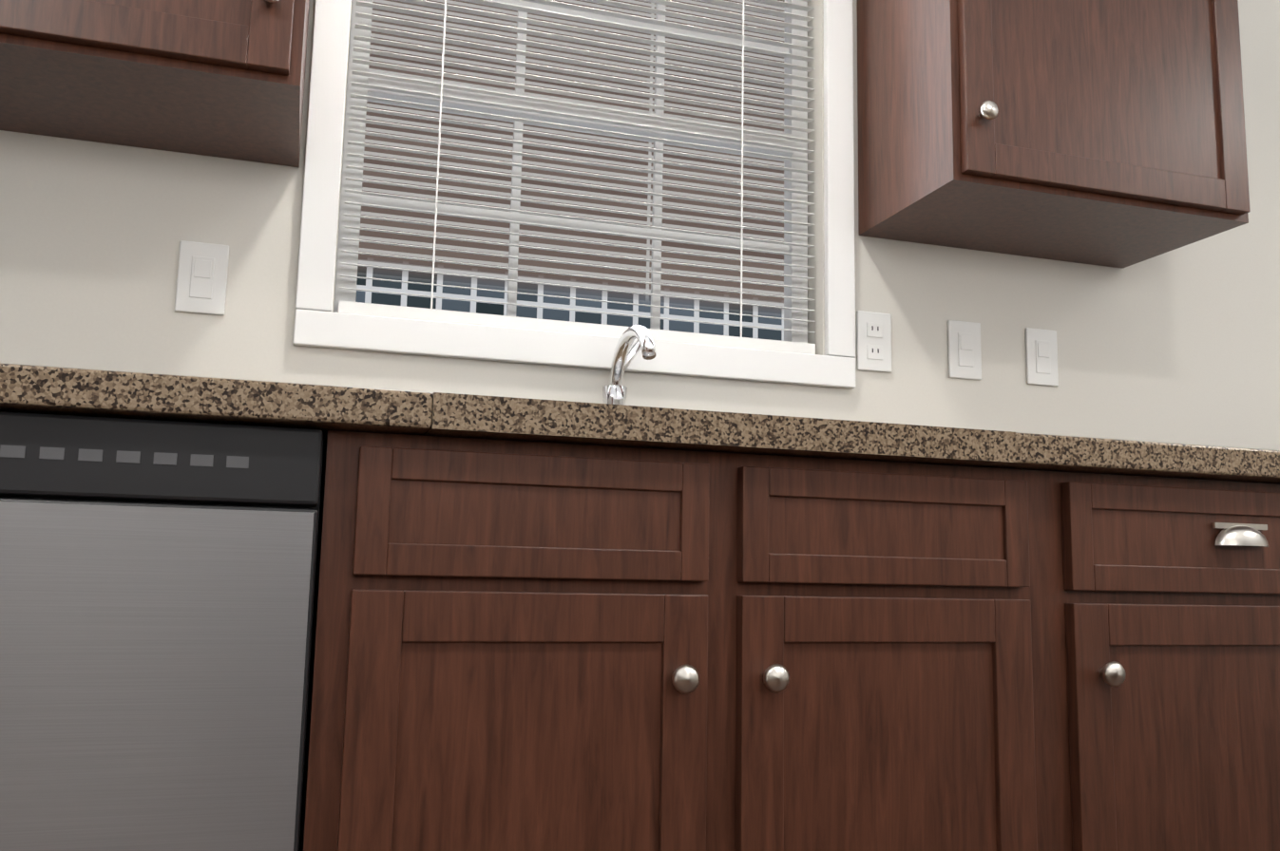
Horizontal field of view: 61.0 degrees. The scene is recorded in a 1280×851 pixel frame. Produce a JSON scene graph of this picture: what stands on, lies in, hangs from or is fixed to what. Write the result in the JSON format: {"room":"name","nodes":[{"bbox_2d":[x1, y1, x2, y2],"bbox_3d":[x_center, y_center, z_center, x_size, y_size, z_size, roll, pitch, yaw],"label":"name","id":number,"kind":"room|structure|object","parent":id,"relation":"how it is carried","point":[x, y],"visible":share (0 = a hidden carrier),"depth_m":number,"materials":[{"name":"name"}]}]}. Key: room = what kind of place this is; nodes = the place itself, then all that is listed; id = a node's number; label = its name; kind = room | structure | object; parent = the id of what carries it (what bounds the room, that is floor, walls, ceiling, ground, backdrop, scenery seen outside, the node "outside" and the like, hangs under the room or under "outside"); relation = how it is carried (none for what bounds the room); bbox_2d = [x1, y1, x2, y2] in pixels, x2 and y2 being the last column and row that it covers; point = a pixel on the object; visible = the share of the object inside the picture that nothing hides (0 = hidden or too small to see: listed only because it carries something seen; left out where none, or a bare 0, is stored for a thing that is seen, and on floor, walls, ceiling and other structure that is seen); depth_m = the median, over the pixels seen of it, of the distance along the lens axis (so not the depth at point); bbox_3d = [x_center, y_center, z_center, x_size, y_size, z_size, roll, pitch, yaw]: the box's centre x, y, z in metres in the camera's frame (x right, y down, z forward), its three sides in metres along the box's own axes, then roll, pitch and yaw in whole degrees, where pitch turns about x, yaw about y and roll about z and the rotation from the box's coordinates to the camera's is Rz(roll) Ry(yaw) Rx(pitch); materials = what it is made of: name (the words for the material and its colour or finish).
{"room":"kitchen","nodes":[
{"label":"kitchen","id":0,"kind":"room"},
{"bbox_2d":[0,0,1279,450],"bbox_3d":[1.413,-0.097,2.468,8.480,2.360,0.120,4,-8,-17],"label":"wall","id":1,"kind":"structure","parent":0,"point":[1180,346],"depth_m":2.07,"materials":[{"name":"paint"}]},
{"bbox_2d":[0,0,309,167],"bbox_3d":[-0.811,-0.863,1.613,0.630,0.790,0.343,4,-8,-17],"label":"upper cabinet","id":2,"kind":"object","parent":1,"relation":"attached to","point":[225,79],"depth_m":1.50,"materials":[{"name":"brown wood"}]},
{"bbox_2d":[174,240,229,315],"bbox_3d":[-0.702,-0.237,1.742,0.074,0.116,0.010,4,-8,-17],"label":"light switch","id":3,"kind":"object","parent":1,"relation":"attached to","point":[201,278],"visible":1,"depth_m":1.74,"materials":[{"name":"white plastic"}]},
{"bbox_2d":[293,0,855,388],"bbox_3d":[-0.083,-0.596,2.034,1.020,1.010,0.113,4,-8,-17],"label":"window","id":4,"kind":"structure","parent":1,"relation":"in","point":[318,323],"depth_m":1.98,"materials":[{"name":"white wood"}]},
{"bbox_2d":[337,0,815,354],"bbox_3d":[-0.081,-0.590,2.025,0.888,0.865,0.036,4,-8,-17],"label":"window blinds","id":5,"kind":"object","parent":4,"relation":"attached to","point":[398,312],"visible":0.96,"depth_m":2.01,"materials":[{"name":"white plastic"}]},
{"bbox_2d":[856,310,891,372],"bbox_3d":[0.453,-0.163,2.101,0.074,0.116,0.008,4,-8,-17],"label":"electrical outlet","id":6,"kind":"object","parent":1,"relation":"attached to","point":[873,341],"visible":1,"depth_m":2.10,"materials":[{"name":"white plastic"}]},
{"bbox_2d":[947,320,981,380],"bbox_3d":[0.647,-0.150,2.160,0.074,0.116,0.010,4,-8,-17],"label":"light switch","id":7,"kind":"object","parent":1,"relation":"attached to","point":[964,353],"visible":1,"depth_m":2.16,"materials":[{"name":"white plastic"}]},
{"bbox_2d":[1025,327,1058,386],"bbox_3d":[0.820,-0.140,2.214,0.074,0.116,0.010,4,-8,-17],"label":"light switch","id":8,"kind":"object","parent":1,"relation":"attached to","point":[1041,355],"visible":1,"depth_m":2.21,"materials":[{"name":"white plastic"}]},
{"bbox_2d":[857,0,1250,268],"bbox_3d":[0.786,-0.759,2.109,0.628,0.777,0.343,4,-8,-17],"label":"upper cabinet","id":9,"kind":"object","parent":1,"relation":"attached to","point":[1108,133],"depth_m":1.95,"materials":[{"name":"brown wood"}]},
{"bbox_3d":[2.643,0.592,-1.632,8.480,0.080,8.440,4,-8,-17],"label":"floor","id":10,"kind":"structure","parent":0,"visible":0},
{"bbox_2d":[0,411,324,850],"bbox_3d":[-0.739,0.450,1.289,0.637,0.868,0.575,4,-8,-17],"label":"dishwasher","id":11,"kind":"object","parent":10,"relation":"on","point":[157,585],"visible":1,"depth_m":1.10,"materials":[{"name":"silver metal"}]},
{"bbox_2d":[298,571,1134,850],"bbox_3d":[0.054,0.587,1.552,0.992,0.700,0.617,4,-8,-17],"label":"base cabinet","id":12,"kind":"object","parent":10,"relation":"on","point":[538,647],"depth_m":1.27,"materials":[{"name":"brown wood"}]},
{"bbox_2d":[830,468,1279,850],"bbox_3d":[0.752,0.547,1.780,0.602,0.870,0.617,4,-8,-17],"label":"base cabinet","id":13,"kind":"object","parent":10,"relation":"on","point":[1196,563],"depth_m":1.47,"materials":[{"name":"brown wood"}]},
{"bbox_2d":[0,362,1279,484],"bbox_3d":[-0.623,-0.038,1.402,3.730,0.128,0.650,4,-8,-17],"label":"countertop","id":14,"kind":"structure","parent":13,"relation":"on","point":[29,389],"depth_m":1.24,"materials":[{"name":"stone"}]},
{"bbox_2d":[602,324,655,405],"bbox_3d":[-0.006,-0.060,1.788,0.086,0.219,0.232,4,-8,-17],"label":"faucet","id":15,"kind":"object","parent":14,"relation":"on","point":[614,391],"visible":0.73,"depth_m":1.84,"materials":[{"name":"silver metal"}]},
{"label":"outside","id":16,"kind":"structure","parent":0,"visible":0},
{"bbox_2d":[333,0,784,341],"bbox_3d":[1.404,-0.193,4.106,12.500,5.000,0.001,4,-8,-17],"label":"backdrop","id":17,"kind":"structure","parent":16,"point":[404,300],"depth_m":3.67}
]}

